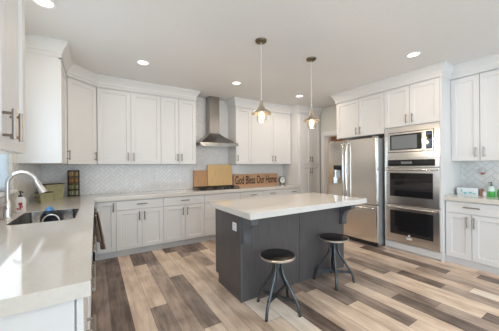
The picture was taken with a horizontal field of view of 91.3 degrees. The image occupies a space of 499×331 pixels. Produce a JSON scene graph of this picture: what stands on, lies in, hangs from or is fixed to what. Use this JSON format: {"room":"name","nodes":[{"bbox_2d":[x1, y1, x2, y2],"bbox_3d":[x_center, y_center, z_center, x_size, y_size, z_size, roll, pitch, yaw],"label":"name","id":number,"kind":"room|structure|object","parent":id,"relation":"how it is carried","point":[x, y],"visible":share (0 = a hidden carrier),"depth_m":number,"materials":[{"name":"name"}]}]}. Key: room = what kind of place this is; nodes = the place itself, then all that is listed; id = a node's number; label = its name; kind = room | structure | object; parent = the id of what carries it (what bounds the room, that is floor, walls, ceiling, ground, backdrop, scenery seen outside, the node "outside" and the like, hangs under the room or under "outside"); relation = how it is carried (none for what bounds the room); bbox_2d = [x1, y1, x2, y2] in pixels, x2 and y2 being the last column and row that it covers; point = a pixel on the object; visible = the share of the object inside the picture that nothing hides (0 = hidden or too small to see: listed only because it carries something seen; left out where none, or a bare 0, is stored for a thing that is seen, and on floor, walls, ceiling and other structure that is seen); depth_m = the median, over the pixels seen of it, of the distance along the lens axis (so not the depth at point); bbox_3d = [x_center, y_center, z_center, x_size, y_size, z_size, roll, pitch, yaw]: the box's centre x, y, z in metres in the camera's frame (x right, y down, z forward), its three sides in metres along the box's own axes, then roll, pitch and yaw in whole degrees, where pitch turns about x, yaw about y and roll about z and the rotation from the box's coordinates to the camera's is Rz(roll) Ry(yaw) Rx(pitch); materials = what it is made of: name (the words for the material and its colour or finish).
{"room":"kitchen","nodes":[
{"label":"kitchen","id":0,"kind":"room"},
{"bbox_2d":[2,154,16,191],"bbox_3d":[-1.006,-0.022,0.152,0.120,2.820,8.330,0,0,-32],"label":"wall","id":1,"kind":"structure","parent":0,"point":[12,158],"depth_m":2.44,"materials":[{"name":"paint"}]},
{"bbox_2d":[0,154,10,191],"bbox_3d":[-2.039,-0.364,1.855,0.036,1.176,1.326,0,0,-32],"label":"window blind","id":2,"kind":"object","parent":1,"relation":"attached to","point":[4,164],"visible":0.21,"depth_m":2.29,"materials":[{"name":"white"}]},
{"bbox_2d":[0,182,17,196],"bbox_3d":[-2.046,-0.349,1.851,0.135,1.210,1.410,0,0,-32],"label":"window","id":3,"kind":"structure","parent":1,"relation":"in","point":[12,190],"depth_m":2.30,"materials":[{"name":"white paint"}]},
{"bbox_2d":[0,0,25,153],"bbox_3d":[-1.172,-0.668,0.932,0.435,1.205,0.658,0,0,-32],"label":"upper cabinet","id":4,"kind":"object","parent":1,"relation":"attached to","point":[12,12],"visible":1,"depth_m":1.10,"materials":[{"name":"white paint"}]},
{"bbox_2d":[0,163,40,218],"bbox_3d":[-2.184,0.210,2.146,0.008,0.495,3.682,0,0,-32],"label":"backsplash","id":5,"kind":"structure","parent":1,"relation":"attached to","point":[25,183],"depth_m":2.83,"materials":[{"name":"tile"}]},
{"bbox_2d":[17,51,70,163],"bbox_3d":[-2.467,-0.648,2.975,0.420,1.225,0.636,0,0,-32],"label":"upper cabinet","id":6,"kind":"object","parent":1,"relation":"attached to","point":[45,76],"visible":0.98,"depth_m":2.72,"materials":[{"name":"white paint"}]},
{"bbox_2d":[93,87,228,244],"bbox_3d":[-0.862,-0.023,5.224,5.770,2.820,0.100,0,0,-32],"label":"wall","id":7,"kind":"structure","parent":0,"point":[96,87],"depth_m":4.07,"materials":[{"name":"paint"}]},
{"bbox_2d":[40,76,96,164],"bbox_3d":[-2.689,-0.646,3.616,0.728,1.225,0.676,0,0,-32],"label":"upper cabinet","id":8,"kind":"object","parent":7,"relation":"attached to","point":[81,96],"visible":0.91,"depth_m":3.56,"materials":[{"name":"white paint"}]},
{"bbox_2d":[25,32,199,100],"bbox_3d":[-1.898,-1.335,3.821,0.804,0.180,2.764,0,0,31],"label":"trim","id":9,"kind":"structure","parent":7,"relation":"attached to","point":[38,44],"depth_m":3.68,"materials":[{"name":"white wood"}]},
{"bbox_2d":[97,87,160,163],"bbox_3d":[-2.051,-0.651,4.185,0.953,1.225,0.387,0,0,-32],"label":"upper cabinet","id":10,"kind":"object","parent":7,"relation":"attached to","point":[128,123],"visible":0.99,"depth_m":4.03,"materials":[{"name":"white paint"}]},
{"bbox_2d":[41,164,282,195],"bbox_3d":[-1.162,0.202,4.970,4.732,0.495,0.008,0,0,-32],"label":"backsplash","id":11,"kind":"structure","parent":7,"relation":"attached to","point":[94,178],"depth_m":4.38,"materials":[{"name":"tile"}]},
{"bbox_2d":[160,96,195,163],"bbox_3d":[-1.374,-0.656,4.612,0.643,1.225,0.387,0,0,-32],"label":"upper cabinet","id":12,"kind":"object","parent":7,"relation":"attached to","point":[178,116],"visible":0.99,"depth_m":4.47,"materials":[{"name":"white paint"}]},
{"bbox_2d":[195,97,228,163],"bbox_3d":[-0.838,-0.740,5.179,0.864,1.384,0.008,0,0,-32],"label":"backsplash","id":13,"kind":"structure","parent":7,"relation":"attached to","point":[204,155],"depth_m":5.15,"materials":[{"name":"tile"}]},
{"bbox_2d":[196,96,237,147],"bbox_3d":[-0.699,-0.921,4.975,0.812,1.025,0.485,0,0,-32],"label":"range hood","id":14,"kind":"object","parent":7,"relation":"attached to","point":[212,138],"visible":0.91,"depth_m":4.97,"materials":[{"name":"metal"}]},
{"bbox_2d":[228,107,251,163],"bbox_3d":[-0.201,-0.666,5.350,0.388,1.225,0.387,0,0,-32],"label":"upper cabinet","id":15,"kind":"object","parent":7,"relation":"attached to","point":[239,118],"visible":1,"depth_m":5.24,"materials":[{"name":"white paint"}]},
{"bbox_2d":[251,109,290,163],"bbox_3d":[0.448,-0.671,5.759,1.143,1.225,0.387,0,0,-32],"label":"upper cabinet","id":16,"kind":"object","parent":7,"relation":"attached to","point":[270,139],"visible":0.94,"depth_m":5.62,"materials":[{"name":"white paint"}]},
{"bbox_2d":[225,97,322,115],"bbox_3d":[0.667,-1.355,5.750,2.431,0.180,0.646,0,0,-32],"label":"trim","id":17,"kind":"structure","parent":7,"relation":"attached to","point":[235,101],"depth_m":5.61,"materials":[{"name":"white wood"}]},
{"bbox_2d":[25,0,498,107],"bbox_3d":[2.019,-1.506,2.283,7.530,0.100,8.900,0,0,-32],"label":"ceiling","id":18,"kind":"structure","parent":0,"point":[204,46],"depth_m":2.76,"materials":[{"name":"paint"}]},
{"bbox_2d":[31,0,56,8],"bbox_3d":[-1.782,-1.421,2.115,0.176,0.007,0.176,0,0,-32],"label":"recessed light","id":19,"kind":"object","parent":18,"relation":"in","point":[47,4],"visible":1,"depth_m":2.13,"materials":[{"name":"white paint"}]},
{"bbox_2d":[136,60,149,65],"bbox_3d":[-1.462,-1.424,3.351,0.176,0.007,0.176,0,0,-32],"label":"recessed light","id":20,"kind":"object","parent":18,"relation":"in","point":[140,62],"visible":1,"depth_m":3.34,"materials":[{"name":"white paint"}]},
{"bbox_2d":[232,81,241,84],"bbox_3d":[-0.224,-1.434,4.203,0.176,0.007,0.176,0,0,-32],"label":"recessed light","id":21,"kind":"object","parent":18,"relation":"in","point":[234,82],"visible":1,"depth_m":4.21,"materials":[{"name":"white paint"}]},
{"bbox_2d":[252,37,271,122],"bbox_3d":[0.135,-0.972,2.790,0.230,0.938,0.230,0,0,-32],"label":"pendant lamp","id":22,"kind":"object","parent":18,"relation":"hanging from","point":[261,111],"visible":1,"depth_m":2.77,"materials":[{"name":"brown metal"}]},
{"bbox_2d":[303,57,319,128],"bbox_3d":[0.831,-0.977,3.276,0.230,0.938,0.230,0,0,-32],"label":"pendant lamp","id":23,"kind":"object","parent":18,"relation":"hanging from","point":[311,119],"visible":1,"depth_m":3.26,"materials":[{"name":"brown metal"}]},
{"bbox_2d":[406,51,421,57],"bbox_3d":[2.134,-1.453,3.175,0.176,0.007,0.176,0,0,-32],"label":"recessed light","id":24,"kind":"object","parent":18,"relation":"in","point":[413,54],"visible":1,"depth_m":3.17,"materials":[{"name":"white paint"}]},
{"bbox_2d":[90,239,498,330],"bbox_3d":[2.096,1.413,2.317,7.762,0.100,8.700,0,0,-32],"label":"floor","id":25,"kind":"structure","parent":0,"point":[177,288],"depth_m":2.56,"materials":[{"name":"brown wood"}]},
{"bbox_2d":[0,298,83,330],"bbox_3d":[-0.936,0.948,0.792,0.662,0.880,0.020,0,0,-32],"label":"end panel","id":26,"kind":"object","parent":25,"relation":"on","point":[61,316],"visible":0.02,"depth_m":0.91,"materials":[{"name":"white paint"}]},
{"bbox_2d":[75,276,95,330],"bbox_3d":[-1.067,0.949,1.040,0.704,0.880,0.533,0,0,-32],"label":"base cabinet","id":27,"kind":"object","parent":25,"relation":"on","point":[93,288],"visible":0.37,"depth_m":1.17,"materials":[{"name":"white paint"}]},
{"bbox_2d":[0,184,299,317],"bbox_3d":[-0.175,0.471,3.408,4.731,0.060,3.684,0,0,-32],"label":"countertop","id":28,"kind":"structure","parent":27,"relation":"on","point":[43,264],"depth_m":1.27,"materials":[{"name":"stone"}]},
{"bbox_2d":[15,191,25,212],"bbox_3d":[-2.282,0.352,2.430,0.080,0.213,0.068,0,0,-32],"label":"soap bottle","id":29,"kind":"object","parent":28,"relation":"on","point":[20,201],"visible":0.99,"depth_m":2.42,"materials":[{"name":"white plastic"}]},
{"bbox_2d":[2,171,46,219],"bbox_3d":[-1.996,0.246,2.164,0.306,0.420,0.141,0,0,-32],"label":"faucet","id":30,"kind":"object","parent":28,"relation":"on","point":[7,205],"visible":1,"depth_m":2.13,"materials":[{"name":"silver metal"}]},
{"bbox_2d":[7,209,78,224],"bbox_3d":[-1.871,0.573,2.270,0.443,0.232,0.678,0,0,-32],"label":"sink","id":31,"kind":"object","parent":28,"relation":"in","point":[64,214],"visible":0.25,"depth_m":2.48,"materials":[{"name":"metal"}]},
{"bbox_2d":[40,213,58,221],"bbox_3d":[-1.952,0.578,2.384,0.151,0.220,0.151,0,0,-32],"label":"utensil holder","id":32,"kind":"object","parent":31,"relation":"in","point":[57,214],"visible":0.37,"depth_m":2.33,"materials":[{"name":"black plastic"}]},
{"bbox_2d":[42,206,56,215],"bbox_3d":[-1.952,0.534,2.384,0.112,0.292,0.110,0,0,-32],"label":"dish brush","id":33,"kind":"object","parent":32,"relation":"in","point":[49,210],"visible":0.61,"depth_m":2.36,"materials":[{"name":"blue plastic"}]},
{"bbox_2d":[42,214,59,221],"bbox_3d":[-1.877,0.566,2.307,0.140,0.232,0.052,0,0,-24],"label":"skimmer","id":34,"kind":"object","parent":31,"relation":"in","point":[51,215],"visible":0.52,"depth_m":2.31,"materials":[{"name":"silver metal"}]},
{"bbox_2d":[34,191,53,202],"bbox_3d":[-2.664,0.396,3.166,0.122,0.130,0.203,0,0,18],"label":"planter","id":35,"kind":"object","parent":28,"relation":"on","point":[47,196],"visible":0.94,"depth_m":3.12,"materials":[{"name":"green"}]},
{"bbox_2d":[43,183,63,198],"bbox_3d":[-2.797,0.352,3.460,0.142,0.220,0.281,0,0,18],"label":"planter","id":36,"kind":"object","parent":28,"relation":"on","point":[58,188],"visible":0.65,"depth_m":3.46,"materials":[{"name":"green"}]},
{"bbox_2d":[67,170,79,196],"bbox_3d":[-2.752,0.260,3.820,0.146,0.405,0.124,0,0,-32],"label":"spice rack","id":37,"kind":"object","parent":28,"relation":"on","point":[68,176],"visible":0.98,"depth_m":3.78,"materials":[{"name":"black metal"}]},
{"bbox_2d":[193,170,207,186],"bbox_3d":[-0.999,0.263,5.024,0.310,0.365,0.039,0,0,-32],"label":"cutting board","id":38,"kind":"object","parent":28,"relation":"on","point":[200,176],"visible":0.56,"depth_m":5.01,"materials":[{"name":"brown wood"}]},
{"bbox_2d":[193,185,238,190],"bbox_3d":[-0.656,0.421,4.885,0.850,0.048,0.430,0,0,-32],"label":"cooktop","id":39,"kind":"object","parent":28,"relation":"in","point":[201,188],"visible":0.98,"depth_m":4.80,"materials":[{"name":"black metal"}]},
{"bbox_2d":[207,165,231,185],"bbox_3d":[-0.630,0.202,5.225,0.570,0.482,0.045,0,0,-32],"label":"cutting board","id":40,"kind":"object","parent":28,"relation":"on","point":[217,175],"visible":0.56,"depth_m":5.21,"materials":[{"name":"brown wood"}]},
{"bbox_2d":[233,173,277,185],"bbox_3d":[0.168,0.304,5.687,1.220,0.265,0.026,0,0,-32],"label":"wooden sign","id":41,"kind":"object","parent":28,"relation":"on","point":[271,178],"visible":0.99,"depth_m":5.64,"materials":[{"name":"brown wood"}]},
{"bbox_2d":[279,176,285,183],"bbox_3d":[0.809,0.338,6.029,0.192,0.200,0.036,0,0,-32],"label":"clock","id":42,"kind":"object","parent":28,"relation":"on","point":[282,179],"visible":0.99,"depth_m":6.02,"materials":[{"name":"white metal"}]},
{"bbox_2d":[88,244,95,329],"bbox_3d":[-1.410,0.951,1.584,0.704,0.880,0.746,0,0,-32],"label":"base cabinet","id":43,"kind":"object","parent":25,"relation":"on","point":[94,245],"visible":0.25,"depth_m":1.73,"materials":[{"name":"white paint"}]},
{"bbox_2d":[91,236,95,295],"bbox_3d":[-1.847,0.962,2.278,0.704,0.865,0.886,0,0,-32],"label":"base cabinet","id":44,"kind":"object","parent":25,"relation":"on","point":[94,237],"visible":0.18,"depth_m":2.43,"materials":[{"name":"white paint"}]},
{"bbox_2d":[95,201,115,260],"bbox_3d":[-2.292,0.958,3.873,0.274,0.880,0.648,0,0,-32],"label":"base cabinet","id":45,"kind":"object","parent":25,"relation":"on","point":[106,210],"visible":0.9,"depth_m":3.66,"materials":[{"name":"white paint"}]},
{"bbox_2d":[116,197,163,256],"bbox_3d":[-1.880,0.955,4.132,0.695,0.880,0.648,0,0,-32],"label":"base cabinet","id":46,"kind":"object","parent":25,"relation":"on","point":[139,222],"visible":0.99,"depth_m":3.88,"materials":[{"name":"white paint"}]},
{"bbox_2d":[163,194,204,248],"bbox_3d":[-1.278,0.950,4.511,0.725,0.880,0.648,0,0,-32],"label":"base cabinet","id":47,"kind":"object","parent":25,"relation":"on","point":[183,216],"visible":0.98,"depth_m":4.26,"materials":[{"name":"white paint"}]},
{"bbox_2d":[204,192,239,240],"bbox_3d":[-0.648,0.945,4.907,0.758,0.880,0.648,0,0,-32],"label":"base cabinet","id":48,"kind":"object","parent":25,"relation":"on","point":[210,216],"visible":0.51,"depth_m":4.55,"materials":[{"name":"white paint"}]},
{"bbox_2d":[240,190,262,198],"bbox_3d":[-0.094,0.941,5.256,0.548,0.880,0.648,0,0,-32],"label":"drawer","id":49,"kind":"object","parent":25,"relation":"on","point":[246,194],"visible":0.16,"depth_m":5.01,"materials":[{"name":"white paint"}]},
{"bbox_2d":[262,189,281,196],"bbox_3d":[0.354,0.937,5.539,0.508,0.880,0.648,0,0,-32],"label":"base cabinet","id":50,"kind":"object","parent":25,"relation":"on","point":[274,192],"visible":0.19,"depth_m":5.30,"materials":[{"name":"white paint"}]},
{"bbox_2d":[257,248,301,321],"bbox_3d":[0.274,1.113,2.365,0.348,0.532,0.346,0,0,-11],"label":"bar stool","id":51,"kind":"object","parent":25,"relation":"on","point":[277,257],"visible":1,"depth_m":2.32,"materials":[{"name":"black metal"}]},
{"bbox_2d":[215,205,354,302],"bbox_3d":[0.482,0.938,3.082,1.632,0.877,0.801,0,0,-32],"label":"kitchen island","id":52,"kind":"object","parent":25,"relation":"on","point":[240,241],"visible":0.81,"depth_m":2.77,"materials":[{"name":"grey wood"}]},
{"bbox_2d":[232,222,236,230],"bbox_3d":[-0.159,0.634,2.574,0.007,0.085,0.080,0,0,-32],"label":"outlet plate","id":53,"kind":"object","parent":52,"relation":"attached to","point":[234,224],"depth_m":2.57,"materials":[{"name":"white plastic"}]},
{"bbox_2d":[210,192,366,219],"bbox_3d":[0.534,0.467,3.170,1.845,0.062,0.950,0,0,-32],"label":"island countertop","id":54,"kind":"structure","parent":52,"relation":"on","point":[270,206],"depth_m":2.88,"materials":[{"name":"stone"}]},
{"bbox_2d":[282,188,298,194],"bbox_3d":[0.794,0.934,5.816,0.528,0.880,0.648,0,0,-32],"label":"base cabinet","id":55,"kind":"object","parent":25,"relation":"on","point":[287,191],"visible":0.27,"depth_m":5.57,"materials":[{"name":"white paint"}]},
{"bbox_2d":[282,113,319,193],"bbox_3d":[1.322,0.039,6.172,0.748,2.660,0.620,0,0,-32],"label":"pantry cabinet","id":56,"kind":"object","parent":25,"relation":"on","point":[303,170],"visible":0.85,"depth_m":5.92,"materials":[{"name":"white paint"}]},
{"bbox_2d":[313,233,354,290],"bbox_3d":[1.012,1.107,2.930,0.348,0.532,0.346,0,0,-33],"label":"bar stool","id":57,"kind":"object","parent":25,"relation":"on","point":[334,239],"visible":1,"depth_m":2.90,"materials":[{"name":"black metal"}]},
{"bbox_2d":[329,136,384,246],"bbox_3d":[2.175,0.424,4.692,0.904,1.877,0.983,0,0,-32],"label":"refrigerator","id":58,"kind":"object","parent":25,"relation":"on","point":[357,166],"visible":0.77,"depth_m":4.31,"materials":[{"name":"metal"}]},
{"bbox_2d":[384,76,459,261],"bbox_3d":[2.777,0.028,3.966,0.710,2.660,0.813,0,0,-32],"label":"tall cabinet","id":59,"kind":"object","parent":25,"relation":"on","point":[426,101],"visible":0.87,"depth_m":3.62,"materials":[{"name":"white paint"}]},
{"bbox_2d":[384,158,440,251],"bbox_3d":[2.708,0.552,3.926,0.640,1.359,0.779,0,0,-32],"label":"double oven","id":60,"kind":"object","parent":59,"relation":"in","point":[412,185],"visible":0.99,"depth_m":3.73,"materials":[{"name":"silver metal"}]},
{"bbox_2d":[385,122,439,158],"bbox_3d":[2.685,-0.383,3.916,0.478,0.503,0.779,0,0,-32],"label":"microwave","id":61,"kind":"object","parent":59,"relation":"in","point":[422,140],"visible":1,"depth_m":3.74,"materials":[{"name":"metal"}]},
{"bbox_2d":[445,200,498,274],"bbox_3d":[3.203,0.914,3.367,0.640,0.880,0.643,0,0,-32],"label":"base cabinet","id":62,"kind":"object","parent":25,"relation":"on","point":[472,229],"visible":0.99,"depth_m":3.23,"materials":[{"name":"white paint"}]},
{"bbox_3d":[-2.213,0.963,2.926,0.651,0.870,0.586,0,0,-32],"label":"dishwasher","id":63,"kind":"object","parent":25,"relation":"on","visible":0},
{"bbox_2d":[94,211,105,249],"bbox_3d":[-1.836,0.785,2.998,0.117,0.448,0.221,0,0,-32],"label":"hand towel","id":64,"kind":"object","parent":63,"relation":"hanging from","point":[99,235],"visible":0.98,"depth_m":2.93,"materials":[{"name":"fabric"}]},
{"bbox_3d":[3.547,0.912,2.820,0.640,0.880,0.643,0,0,-32],"label":"base cabinet","id":65,"kind":"object","parent":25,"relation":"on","visible":0},
{"bbox_2d":[444,194,498,204],"bbox_3d":[3.376,0.443,3.096,0.616,0.060,1.290,0,0,-32],"label":"countertop","id":66,"kind":"structure","parent":65,"relation":"on","point":[454,197],"depth_m":3.26,"materials":[{"name":"stone"}]},
{"bbox_2d":[457,187,479,195],"bbox_3d":[3.194,0.362,3.564,0.112,0.105,0.230,0,0,-35],"label":"tissue box","id":67,"kind":"object","parent":66,"relation":"on","point":[460,190],"visible":0.99,"depth_m":3.52,"materials":[{"name":"white cardboard"}]},
{"bbox_2d":[488,182,494,196],"bbox_3d":[3.304,0.313,3.334,0.074,0.201,0.074,0,0,-32],"label":"soap bottle","id":68,"kind":"object","parent":66,"relation":"on","point":[491,190],"visible":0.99,"depth_m":3.31,"materials":[{"name":"green plastic"}]},
{"bbox_2d":[320,105,384,192],"bbox_3d":[3.775,-0.060,3.163,0.120,2.820,8.330,0,0,-32],"label":"wall","id":69,"kind":"structure","parent":0,"point":[328,118],"depth_m":5.99,"materials":[{"name":"paint"}]},
{"bbox_2d":[321,130,336,193],"bbox_3d":[2.102,0.253,5.801,0.144,2.220,0.900,0,0,-32],"label":"trim","id":70,"kind":"structure","parent":69,"relation":"attached to","point":[324,141],"depth_m":6.08,"materials":[{"name":"white paint"}]},
{"bbox_2d":[336,91,383,139],"bbox_3d":[2.289,-0.931,4.729,0.710,0.735,0.983,0,0,-32],"label":"upper cabinet","id":71,"kind":"object","parent":69,"relation":"attached to","point":[362,117],"visible":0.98,"depth_m":4.51,"materials":[{"name":"white paint"}]},
{"bbox_2d":[331,53,498,103],"bbox_3d":[2.818,-1.372,3.859,0.736,0.180,3.160,0,0,-32],"label":"trim","id":72,"kind":"structure","parent":69,"relation":"attached to","point":[445,69],"depth_m":3.60,"materials":[{"name":"white wood"}]},
{"bbox_2d":[451,68,498,160],"bbox_3d":[3.291,-0.694,3.431,0.400,1.225,0.643,0,0,-32],"label":"upper cabinet","id":73,"kind":"object","parent":69,"relation":"attached to","point":[474,97],"visible":1,"depth_m":3.38,"materials":[{"name":"white paint"}]},
{"bbox_2d":[460,161,498,195],"bbox_3d":[3.638,0.163,3.263,0.008,0.495,1.291,0,0,-32],"label":"backsplash","id":74,"kind":"structure","parent":69,"relation":"attached to","point":[470,176],"depth_m":3.62,"materials":[{"name":"tile"}]},
{"bbox_3d":[3.549,-0.058,6.844,0.100,2.820,2.600,0,0,-32],"label":"wall","id":75,"kind":"structure","parent":0,"visible":0},
{"bbox_3d":[2.944,-0.669,7.435,0.280,0.150,0.920,0,0,-32],"label":"wall shelf","id":76,"kind":"object","parent":75,"relation":"attached to","visible":0},
{"bbox_2d":[331,136,344,140],"bbox_3d":[2.797,-0.859,7.651,0.220,0.233,0.380,0,0,-32],"label":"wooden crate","id":77,"kind":"object","parent":76,"relation":"on","point":[334,138],"visible":0.31,"depth_m":7.65,"materials":[{"name":"brown wood"}]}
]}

